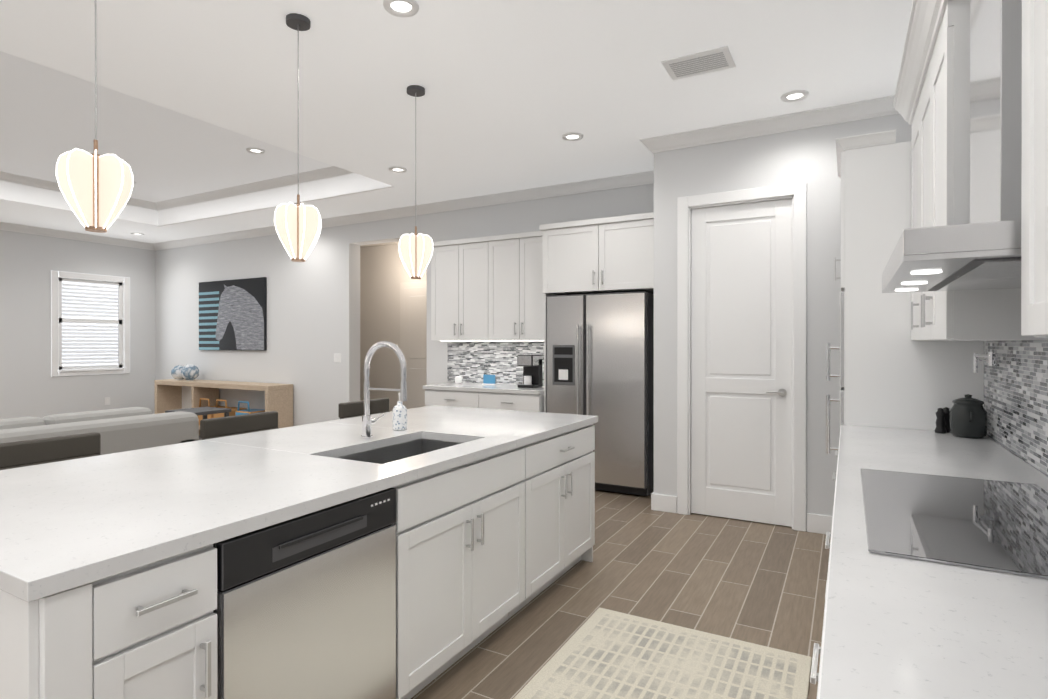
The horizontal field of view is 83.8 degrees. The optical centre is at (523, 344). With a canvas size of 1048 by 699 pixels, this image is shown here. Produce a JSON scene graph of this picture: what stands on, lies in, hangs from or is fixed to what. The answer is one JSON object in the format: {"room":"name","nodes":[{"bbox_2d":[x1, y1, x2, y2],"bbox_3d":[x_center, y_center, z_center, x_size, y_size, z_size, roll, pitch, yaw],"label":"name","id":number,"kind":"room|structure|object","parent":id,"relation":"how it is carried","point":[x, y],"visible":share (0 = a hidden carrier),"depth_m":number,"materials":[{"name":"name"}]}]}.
{"room":"kitchen","nodes":[
{"label":"kitchen","id":0,"kind":"room"},
{"bbox_2d":[0,0,912,242],"bbox_3d":[-3.600,-1.879,3.475,11.140,0.400,8.940,0,0,29],"label":"ceiling","id":1,"kind":"structure","parent":0,"point":[194,97],"depth_m":3.88,"materials":[{"name":"white paint"}]},
{"bbox_2d":[56,0,133,232],"bbox_3d":[-1.617,-1.052,2.206,0.223,1.247,0.223,0,0,29],"label":"pendant light","id":2,"kind":"object","parent":1,"relation":"hanging from","point":[95,187],"visible":1,"depth_m":2.19,"materials":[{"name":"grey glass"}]},
{"bbox_2d":[246,147,264,153],"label":"recessed light","id":3,"kind":"object","parent":1,"relation":"in","point":[254,150],"depth_m":5.97,"materials":[{"name":"white"}]},
{"bbox_2d":[274,13,321,261],"bbox_3d":[-1.167,-1.054,3.020,0.223,1.247,0.223,0,0,29],"label":"pendant light","id":4,"kind":"object","parent":1,"relation":"hanging from","point":[298,226],"visible":1,"depth_m":3.00,"materials":[{"name":"grey glass"}]},
{"bbox_2d":[388,166,406,172],"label":"recessed light","id":5,"kind":"object","parent":1,"relation":"in","point":[395,169],"depth_m":5.61,"materials":[{"name":"white"}]},
{"bbox_2d":[383,0,418,16],"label":"recessed light","id":6,"kind":"object","parent":1,"relation":"in","point":[404,8],"depth_m":2.90,"materials":[{"name":"white"}]},
{"bbox_2d":[399,85,432,278],"bbox_3d":[-0.711,-1.056,3.842,0.223,1.247,0.223,0,0,29],"label":"pendant light","id":7,"kind":"object","parent":1,"relation":"hanging from","point":[415,251],"visible":1,"depth_m":3.81,"materials":[{"name":"grey glass"}]},
{"bbox_2d":[562,132,582,140],"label":"recessed light","id":8,"kind":"object","parent":1,"relation":"in","point":[571,136],"depth_m":4.72,"materials":[{"name":"white"}]},
{"bbox_2d":[661,45,735,80],"bbox_3d":[1.044,-1.673,3.491,0.380,0.011,0.280,0,0,29],"label":"ceiling vent","id":9,"kind":"object","parent":1,"relation":"in","point":[701,63],"visible":1,"depth_m":3.47,"materials":[{"name":"white metal"}]},
{"bbox_2d":[781,90,808,101],"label":"recessed light","id":10,"kind":"object","parent":1,"relation":"in","point":[796,95],"depth_m":3.94,"materials":[{"name":"white"}]},
{"bbox_2d":[199,435,830,698],"bbox_3d":[-3.096,1.419,4.391,11.140,0.100,11.020,0,0,29],"label":"floor","id":11,"kind":"structure","parent":0,"point":[760,583],"depth_m":3.26,"materials":[{"name":"brown tile"}]},
{"bbox_2d":[0,432,100,469],"bbox_3d":[-1.889,0.888,2.384,0.444,0.970,0.460,0,0,29],"label":"stool","id":12,"kind":"object","parent":11,"relation":"on","point":[16,454],"visible":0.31,"depth_m":2.49,"materials":[{"name":"grey leather"}]},
{"bbox_2d":[0,407,198,454],"bbox_3d":[-4.209,0.944,4.218,1.920,0.850,2.700,0,0,29],"label":"sofa","id":13,"kind":"object","parent":11,"relation":"on","point":[126,429],"visible":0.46,"depth_m":4.41,"materials":[{"name":"grey fabric"}]},
{"bbox_2d":[165,407,230,439],"bbox_3d":[-4.003,1.083,7.191,0.520,0.560,0.520,0,0,29],"label":"side table","id":14,"kind":"object","parent":11,"relation":"on","point":[203,411],"visible":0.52,"depth_m":7.19,"materials":[{"name":"grey"}]},
{"bbox_2d":[154,379,292,434],"bbox_3d":[-4.531,0.960,8.713,2.700,0.800,0.410,0,0,29],"label":"console","id":15,"kind":"object","parent":11,"relation":"on","point":[172,394],"visible":0.58,"depth_m":8.73,"materials":[{"name":"brown wood"}]},
{"bbox_2d":[171,365,183,379],"bbox_3d":[-5.413,0.443,9.183,0.230,0.230,0.230,0,0,29],"label":"decorative sphere","id":16,"kind":"object","parent":15,"relation":"on","point":[176,372],"visible":0.83,"depth_m":9.10,"materials":[{"name":"ceramic"}]},
{"bbox_2d":[181,364,198,380],"bbox_3d":[-5.168,0.433,9.047,0.250,0.250,0.250,0,0,29],"label":"decorative sphere","id":17,"kind":"object","parent":15,"relation":"on","point":[189,372],"visible":1,"depth_m":8.97,"materials":[{"name":"ceramic"}]},
{"bbox_2d":[198,398,211,424],"bbox_3d":[-4.665,1.004,8.781,0.340,0.409,0.320,0,0,29],"label":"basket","id":18,"kind":"object","parent":15,"relation":"on","point":[209,416],"depth_m":8.65,"materials":[{"name":"brown wood"}]},
{"bbox_2d":[212,399,233,417],"bbox_3d":[-4.315,1.004,8.587,0.340,0.409,0.320,0,0,29],"label":"chair","id":19,"kind":"object","parent":15,"relation":"on","point":[231,413],"depth_m":8.48,"materials":[{"name":"brown wood"}]},
{"bbox_2d":[234,401,264,415],"bbox_3d":[-3.878,1.005,8.345,0.340,0.409,0.320,0,0,29],"label":"basket","id":20,"kind":"object","parent":15,"relation":"on","point":[238,410],"depth_m":8.26,"materials":[{"name":"blue"}]},
{"bbox_2d":[200,411,278,439],"bbox_3d":[-1.429,0.886,3.215,0.444,0.970,0.460,0,0,29],"label":"stool","id":21,"kind":"object","parent":11,"relation":"on","point":[211,428],"visible":0.25,"depth_m":3.26,"materials":[{"name":"grey leather"}]},
{"bbox_2d":[0,421,597,698],"bbox_3d":[-0.674,0.935,2.642,1.032,0.875,2.906,0,0,29],"label":"kitchen island","id":22,"kind":"object","parent":11,"relation":"on","point":[108,576],"depth_m":2.17,"materials":[{"name":"white wood"}]},
{"bbox_2d":[0,405,597,604],"bbox_3d":[-0.810,0.472,2.717,1.300,0.040,2.930,0,0,29],"label":"island countertop","id":23,"kind":"structure","parent":22,"relation":"on","point":[62,523],"depth_m":1.87,"materials":[{"name":"white stone"}]},
{"bbox_2d":[360,341,406,438],"bbox_3d":[-0.642,0.217,2.807,0.277,0.469,0.152,0,0,29],"label":"faucet","id":24,"kind":"object","parent":23,"relation":"on","point":[367,421],"visible":1,"depth_m":2.80,"materials":[{"name":"silver metal"}]},
{"bbox_2d":[393,393,406,429],"bbox_3d":[-0.655,0.354,3.094,0.083,0.193,0.076,0,0,29],"label":"soap bottle","id":25,"kind":"object","parent":23,"relation":"on","point":[399,416],"visible":0.94,"depth_m":3.06,"materials":[{"name":"white plastic"}]},
{"bbox_2d":[213,488,395,698],"bbox_3d":[-0.860,0.938,1.906,0.600,0.872,0.656,0,0,29],"label":"dishwasher","id":26,"kind":"object","parent":22,"relation":"in","point":[306,606],"visible":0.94,"depth_m":1.73,"materials":[{"name":"grey metal"}]},
{"bbox_2d":[338,398,389,418],"bbox_3d":[-0.959,0.884,4.064,0.444,0.970,0.460,0,0,29],"label":"stool","id":27,"kind":"object","parent":11,"relation":"on","point":[355,409],"visible":0.19,"depth_m":4.08,"materials":[{"name":"grey leather"}]},
{"bbox_2d":[425,386,506,407],"bbox_3d":[-0.590,0.927,6.418,0.760,0.875,0.636,0,0,29],"label":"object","id":28,"kind":"object","parent":11,"relation":"on","point":[454,396],"depth_m":6.12,"materials":[{"name":"white wood"}]},
{"bbox_2d":[455,376,461,383],"bbox_3d":[-0.738,0.398,6.581,0.080,0.090,0.080,0,0,29],"label":"jar","id":29,"kind":"object","parent":28,"relation":"on","point":[458,379],"visible":1,"depth_m":6.55,"materials":[{"name":"white ceramic"}]},
{"bbox_2d":[482,375,496,384],"bbox_3d":[-0.383,0.389,6.450,0.170,0.109,0.025,0,0,29],"label":"sign","id":30,"kind":"object","parent":28,"relation":"on","point":[488,379],"visible":1,"depth_m":6.44,"materials":[{"name":"blue"}]},
{"bbox_2d":[483,386,543,411],"bbox_3d":[-0.030,0.928,6.108,0.760,0.875,0.636,0,0,29],"label":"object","id":31,"kind":"object","parent":11,"relation":"on","point":[497,396],"depth_m":5.78,"materials":[{"name":"white wood"}]},
{"bbox_2d":[517,354,541,387],"bbox_3d":[0.061,0.275,6.064,0.180,0.339,0.230,0,0,29],"label":"coffee maker","id":32,"kind":"object","parent":31,"relation":"on","point":[531,364],"visible":1,"depth_m":6.02,"materials":[{"name":"black plastic"}]},
{"bbox_2d":[546,291,653,495],"bbox_3d":[0.770,0.439,5.621,0.990,1.815,0.657,0,0,29],"label":"refrigerator","id":33,"kind":"object","parent":11,"relation":"on","point":[600,355],"visible":0.83,"depth_m":5.32,"materials":[{"name":"grey metal"}]},
{"bbox_2d":[513,607,811,698],"bbox_3d":[0.462,1.367,2.137,0.990,0.012,1.485,0,0,29],"label":"rug","id":34,"kind":"object","parent":11,"relation":"on","point":[602,653],"visible":1,"depth_m":2.47,"materials":[{"name":"fabric"}]},
{"bbox_2d":[826,129,983,453],"bbox_3d":[2.206,0.111,3.467,0.723,2.520,0.813,0,0,29],"label":"tall cabinet","id":35,"kind":"object","parent":11,"relation":"on","point":[892,374],"visible":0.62,"depth_m":3.19,"materials":[{"name":"white wood"}]},
{"bbox_2d":[839,429,1005,452],"bbox_3d":[1.971,0.934,2.955,0.636,0.875,0.400,0,0,29],"label":"countertop","id":36,"kind":"structure","parent":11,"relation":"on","point":[845,434],"depth_m":2.78,"materials":[{"name":"white stone"}]},
{"bbox_2d":[934,408,946,432],"bbox_3d":[2.126,0.387,2.982,0.052,0.128,0.051,0,0,29],"label":"pepper mill","id":37,"kind":"object","parent":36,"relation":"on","point":[940,422],"visible":0.98,"depth_m":2.97,"materials":[{"name":"black plastic"}]},
{"bbox_2d":[943,407,949,432],"bbox_3d":[2.177,0.387,3.011,0.052,0.128,0.051,0,0,29],"label":"pepper mill","id":38,"kind":"object","parent":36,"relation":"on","point":[947,412],"visible":0.46,"depth_m":2.99,"materials":[{"name":"black plastic"}]},
{"bbox_2d":[949,394,987,438],"bbox_3d":[2.170,0.347,2.855,0.153,0.208,0.203,0,0,29],"label":"crock","id":39,"kind":"object","parent":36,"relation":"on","point":[968,417],"visible":1,"depth_m":2.80,"materials":[{"name":"grey ceramic"}]},
{"bbox_2d":[814,645,1047,698],"bbox_3d":[0.512,0.940,0.322,0.636,0.875,1.021,0,0,29],"label":"countertop","id":40,"kind":"structure","parent":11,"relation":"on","point":[841,675],"depth_m":0.79,"materials":[{"name":"white stone"}]},
{"bbox_2d":[818,565,1047,696],"bbox_3d":[0.827,0.939,0.891,0.636,0.875,0.520,0,0,29],"label":"countertop","id":41,"kind":"structure","parent":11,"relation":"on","point":[894,627],"depth_m":0.94,"materials":[{"name":"white stone"}]},
{"bbox_2d":[828,469,1047,600],"bbox_3d":[1.200,0.937,1.564,0.636,0.875,1.140,0,0,29],"label":"countertop","id":42,"kind":"structure","parent":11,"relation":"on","point":[848,541],"depth_m":1.22,"materials":[{"name":"white stone"}]},
{"bbox_2d":[860,468,1047,578],"bbox_3d":[1.196,0.451,1.571,0.490,0.008,0.950,0,0,29],"label":"cooktop","id":43,"kind":"object","parent":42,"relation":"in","point":[993,525],"visible":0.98,"depth_m":1.48,"materials":[{"name":"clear glass"}]},
{"bbox_2d":[837,441,1047,488],"bbox_3d":[1.675,0.936,2.421,0.636,0.875,0.820,0,0,29],"label":"countertop","id":44,"kind":"structure","parent":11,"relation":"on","point":[987,464],"depth_m":2.26,"materials":[{"name":"white stone"}]},
{"bbox_2d":[0,114,1047,530],"bbox_3d":[-3.297,-0.380,4.025,11.140,3.600,10.190,0,0,29],"label":"wall","id":45,"kind":"structure","parent":0,"point":[352,294],"depth_m":8.07,"materials":[{"name":"white paint"}]},
{"bbox_2d":[0,222,151,249],"bbox_3d":[-8.357,-1.635,6.042,0.090,0.100,8.580,0,0,29],"label":"crown molding","id":46,"kind":"structure","parent":45,"relation":"attached to","point":[5,226],"depth_m":8.81,"materials":[{"name":"white"}]},
{"bbox_2d":[0,171,155,209],"bbox_3d":[-6.717,-1.828,5.505,0.080,0.312,6.430,0,0,29],"label":"crown molding","id":47,"kind":"structure","parent":45,"relation":"attached to","point":[7,177],"depth_m":7.07,"materials":[{"name":"white"}]},
{"bbox_2d":[51,270,129,375],"bbox_3d":[-6.744,-0.311,9.107,0.145,1.560,1.080,0,0,29],"label":"window","id":48,"kind":"structure","parent":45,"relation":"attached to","point":[90,324],"depth_m":9.10,"materials":[{"name":"white"}]},
{"bbox_2d":[105,397,109,404],"bbox_3d":[-6.614,0.898,9.278,0.007,0.120,0.080,0,0,29],"label":"electrical outlet plate","id":49,"kind":"object","parent":45,"relation":"attached to","point":[107,400],"visible":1,"depth_m":9.28,"materials":[{"name":"white plastic"}]},
{"bbox_2d":[199,277,266,350],"bbox_3d":[-4.459,-0.446,8.902,1.580,1.070,0.039,0,0,29],"label":"artwork","id":50,"kind":"object","parent":45,"relation":"attached to","point":[232,314],"visible":1,"depth_m":8.85,"materials":[{"name":"fabric"}]},
{"bbox_2d":[156,169,387,226],"bbox_3d":[-3.309,-1.831,7.229,4.170,0.312,0.110,0,0,29],"label":"crown molding","id":51,"kind":"structure","parent":45,"relation":"attached to","point":[313,175],"depth_m":7.26,"materials":[{"name":"white"}]},
{"bbox_2d":[334,353,340,361],"bbox_3d":[-2.505,0.181,7.840,0.130,0.120,0.008,0,0,29],"label":"switch plate","id":52,"kind":"object","parent":45,"relation":"attached to","point":[337,357],"visible":1,"depth_m":7.84,"materials":[{"name":"white plastic"}]},
{"bbox_2d":[320,166,393,187],"bbox_3d":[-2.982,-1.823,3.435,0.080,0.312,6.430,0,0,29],"label":"crown molding","id":53,"kind":"structure","parent":45,"relation":"attached to","point":[335,170],"depth_m":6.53,"materials":[{"name":"white"}]},
{"bbox_2d":[152,171,653,250],"bbox_3d":[-2.397,-1.638,7.730,8.880,0.100,0.090,0,0,29],"label":"crown molding","id":54,"kind":"structure","parent":45,"relation":"attached to","point":[641,178],"depth_m":6.84,"materials":[{"name":"white"}]},
{"bbox_2d":[431,236,494,340],"bbox_3d":[-0.611,-0.601,6.592,0.830,1.110,0.346,0,0,29],"label":"upper cabinet","id":55,"kind":"object","parent":45,"relation":"attached to","point":[487,288],"depth_m":6.43,"materials":[{"name":"white wood"}]},
{"bbox_2d":[447,341,543,384],"bbox_3d":[-0.217,0.199,6.572,1.580,0.490,0.008,0,0,29],"label":"backsplash","id":56,"kind":"structure","parent":45,"relation":"attached to","point":[471,361],"depth_m":6.67,"materials":[{"name":"tile"}]},
{"bbox_2d":[495,231,543,340],"bbox_3d":[0.010,-0.600,6.248,0.830,1.110,0.346,0,0,29],"label":"upper cabinet","id":57,"kind":"object","parent":45,"relation":"attached to","point":[519,297],"depth_m":6.09,"materials":[{"name":"white wood"}]},
{"bbox_2d":[539,212,653,411],"bbox_3d":[0.823,0.106,5.627,1.196,2.520,0.648,0,0,29],"label":"upper cabinet","id":58,"kind":"object","parent":45,"relation":"attached to","point":[615,254],"visible":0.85,"depth_m":5.38,"materials":[{"name":"white wood"}]},
{"bbox_2d":[651,492,670,509],"bbox_3d":[1.279,1.299,5.227,0.016,0.135,0.916,0,0,29],"label":"baseboard","id":59,"kind":"structure","parent":45,"relation":"attached to","point":[657,500],"depth_m":4.80,"materials":[{"name":"white wood"}]},
{"bbox_2d":[691,199,791,526],"bbox_3d":[1.667,0.137,4.526,0.740,2.448,0.093,0,0,29],"label":"pantry door","id":60,"kind":"structure","parent":45,"relation":"in","point":[741,361],"depth_m":4.53,"materials":[{"name":"white wood"}]},
{"bbox_2d":[677,182,806,531],"bbox_3d":[1.687,0.091,4.562,0.940,2.555,0.160,0,0,29],"label":"door frame","id":61,"kind":"structure","parent":45,"relation":"attached to","point":[798,191],"depth_m":4.42,"materials":[{"name":"white wood"}]},
{"bbox_2d":[640,95,899,153],"bbox_3d":[1.851,-1.631,4.348,2.010,0.100,0.090,0,0,29],"label":"crown molding","id":62,"kind":"structure","parent":45,"relation":"attached to","point":[855,111],"depth_m":4.33,"materials":[{"name":"white"}]},
{"bbox_2d":[807,513,832,533],"bbox_3d":[2.452,1.302,4.063,0.875,0.135,0.016,0,0,29],"label":"baseboard","id":63,"kind":"structure","parent":45,"relation":"attached to","point":[819,524],"depth_m":4.23,"materials":[{"name":"white wood"}]},
{"bbox_2d":[909,112,912,339],"bbox_3d":[2.086,-0.598,2.828,0.316,1.160,0.500,0,0,29],"label":"upper cabinet","id":64,"kind":"object","parent":45,"relation":"attached to","point":[910,113],"depth_m":3.07,"materials":[{"name":"white wood"}]},
{"bbox_2d":[882,0,1021,292],"bbox_3d":[1.262,-0.924,1.537,0.506,1.499,0.920,0,0,29],"label":"range hood","id":65,"kind":"object","parent":45,"relation":"attached to","point":[981,250],"visible":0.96,"depth_m":1.42,"materials":[{"name":"silver metal"}]},
{"bbox_2d":[913,0,1008,340],"bbox_3d":[1.803,-0.597,2.317,0.316,1.160,0.911,0,0,29],"label":"upper cabinet","id":66,"kind":"object","parent":45,"relation":"attached to","point":[931,104],"depth_m":2.00,"materials":[{"name":"white wood"}]},
{"bbox_2d":[984,340,1047,474],"bbox_3d":[0.773,0.118,0.136,0.008,0.680,6.490,0,0,29],"label":"backsplash","id":67,"kind":"structure","parent":45,"relation":"attached to","point":[1016,393],"depth_m":2.34,"materials":[{"name":"tile"}]},
{"bbox_2d":[973,352,997,372],"bbox_3d":[2.105,0.083,2.643,0.090,0.100,0.292,0,0,29],"label":"pot filler","id":68,"kind":"object","parent":67,"relation":"attached to","point":[990,358],"visible":1,"depth_m":2.67,"materials":[{"name":"silver metal"}]},
{"bbox_2d":[1009,0,1047,339],"bbox_3d":[0.894,-0.593,0.677,0.316,1.160,0.880,0,0,29],"label":"upper cabinet","id":69,"kind":"object","parent":45,"relation":"attached to","point":[1028,305],"depth_m":1.08,"materials":[{"name":"white wood"}]}
]}

